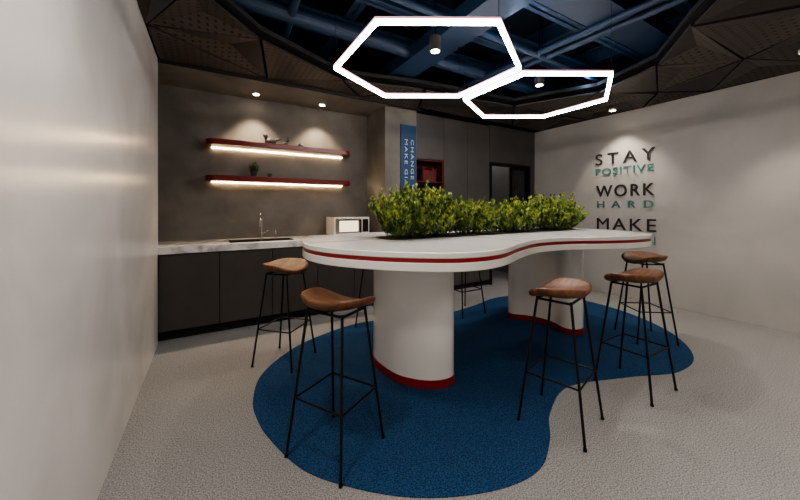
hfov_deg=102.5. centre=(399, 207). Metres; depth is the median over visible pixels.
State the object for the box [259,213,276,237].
kitchen faucet
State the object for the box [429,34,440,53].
spotlight
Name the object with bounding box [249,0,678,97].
ceiling
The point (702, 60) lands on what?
panels
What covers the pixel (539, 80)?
spotlight
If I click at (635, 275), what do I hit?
bar stool
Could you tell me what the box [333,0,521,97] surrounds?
pendant light
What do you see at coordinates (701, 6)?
ceiling
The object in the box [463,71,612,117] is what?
diffuser
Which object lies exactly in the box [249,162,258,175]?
potted plant
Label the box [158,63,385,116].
soffit
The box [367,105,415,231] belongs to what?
wall column
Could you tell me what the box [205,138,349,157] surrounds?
wall shelf
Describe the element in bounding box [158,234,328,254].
countertop
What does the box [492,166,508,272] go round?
door
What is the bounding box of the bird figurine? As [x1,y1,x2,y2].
[263,133,280,143]
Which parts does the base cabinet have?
door, door, door, door, door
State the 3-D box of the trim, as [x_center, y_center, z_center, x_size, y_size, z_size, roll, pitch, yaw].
[-1.028,-1.394,3.678,3.050,0.092,0.015,0,0,-30]
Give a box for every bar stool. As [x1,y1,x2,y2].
[251,258,315,372]
[284,287,384,487]
[355,269,372,326]
[454,270,485,318]
[517,277,603,452]
[593,268,677,406]
[614,251,679,345]
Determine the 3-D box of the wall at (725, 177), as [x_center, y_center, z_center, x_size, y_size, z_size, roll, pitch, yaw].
[4.134,-0.055,3.150,0.100,2.650,6.450,0,0,-30]
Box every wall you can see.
[0,0,157,499]
[158,84,366,241]
[416,113,488,289]
[535,71,799,333]
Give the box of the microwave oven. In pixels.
[326,216,368,234]
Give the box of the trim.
[155,51,420,110]
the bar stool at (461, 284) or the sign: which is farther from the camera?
the sign
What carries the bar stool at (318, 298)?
on the area rug
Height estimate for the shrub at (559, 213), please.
0.414 m
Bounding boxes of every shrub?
[368,180,469,237]
[452,195,506,234]
[485,195,544,231]
[516,191,588,229]
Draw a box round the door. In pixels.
[509,167,526,204]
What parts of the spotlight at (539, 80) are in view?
downlight stem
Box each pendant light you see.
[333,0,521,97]
[463,0,613,117]
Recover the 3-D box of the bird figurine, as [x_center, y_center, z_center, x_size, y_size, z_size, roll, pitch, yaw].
[-1.593,-0.848,3.981,0.242,0.138,0.072,0,0,-30]
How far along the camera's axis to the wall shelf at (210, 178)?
3.90 m
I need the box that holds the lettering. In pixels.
[595,147,655,244]
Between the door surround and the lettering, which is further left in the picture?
the door surround
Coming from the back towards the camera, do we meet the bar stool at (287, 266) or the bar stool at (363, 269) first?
the bar stool at (363, 269)
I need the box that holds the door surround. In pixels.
[487,125,534,207]
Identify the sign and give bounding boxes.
[400,124,415,193]
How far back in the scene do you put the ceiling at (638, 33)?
3.03 m
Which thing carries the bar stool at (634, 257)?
on the area rug
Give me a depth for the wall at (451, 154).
4.95 m
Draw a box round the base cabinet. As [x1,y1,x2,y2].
[158,234,372,340]
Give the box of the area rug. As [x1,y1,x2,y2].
[253,296,693,497]
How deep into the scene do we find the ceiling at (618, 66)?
4.94 m
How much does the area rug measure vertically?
0.006 m
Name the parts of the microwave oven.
door frame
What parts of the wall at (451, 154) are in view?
door, door, door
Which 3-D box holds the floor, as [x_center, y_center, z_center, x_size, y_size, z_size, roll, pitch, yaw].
[1.097,1.320,2.557,5.940,0.100,8.700,0,0,-30]
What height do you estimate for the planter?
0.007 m
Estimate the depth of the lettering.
4.56 m
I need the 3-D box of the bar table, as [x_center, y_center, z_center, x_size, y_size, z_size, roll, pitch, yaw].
[0.756,0.744,2.789,3.109,1.040,1.570,0,0,-30]
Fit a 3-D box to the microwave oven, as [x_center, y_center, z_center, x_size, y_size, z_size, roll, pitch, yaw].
[-0.710,0.245,4.392,0.500,0.250,0.366,0,0,-30]
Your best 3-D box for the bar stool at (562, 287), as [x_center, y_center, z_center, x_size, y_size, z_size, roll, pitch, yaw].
[0.961,0.854,1.920,0.376,0.819,0.398,0,0,45]
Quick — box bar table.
[302,227,652,388]
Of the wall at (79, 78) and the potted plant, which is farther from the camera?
the potted plant
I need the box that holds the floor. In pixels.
[97,270,799,499]
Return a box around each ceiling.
[137,0,799,132]
[149,0,795,120]
[233,0,698,109]
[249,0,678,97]
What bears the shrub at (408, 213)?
on the bar table
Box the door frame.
[488,162,529,284]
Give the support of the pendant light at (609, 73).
hanging from the ceiling at (638, 33)
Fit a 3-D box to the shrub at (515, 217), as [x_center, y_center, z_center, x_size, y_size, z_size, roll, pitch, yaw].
[1.096,0.050,3.079,0.600,0.344,0.461,0,0,-30]
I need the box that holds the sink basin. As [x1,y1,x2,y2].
[228,238,293,242]
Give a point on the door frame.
(491, 164)
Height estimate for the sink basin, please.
0.220 m
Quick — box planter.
[377,228,576,239]
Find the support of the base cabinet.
on the floor
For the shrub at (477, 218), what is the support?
on the bar table
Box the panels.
[138,0,799,130]
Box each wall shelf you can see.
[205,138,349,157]
[205,175,349,186]
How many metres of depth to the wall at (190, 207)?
3.96 m
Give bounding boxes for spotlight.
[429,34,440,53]
[535,15,543,86]

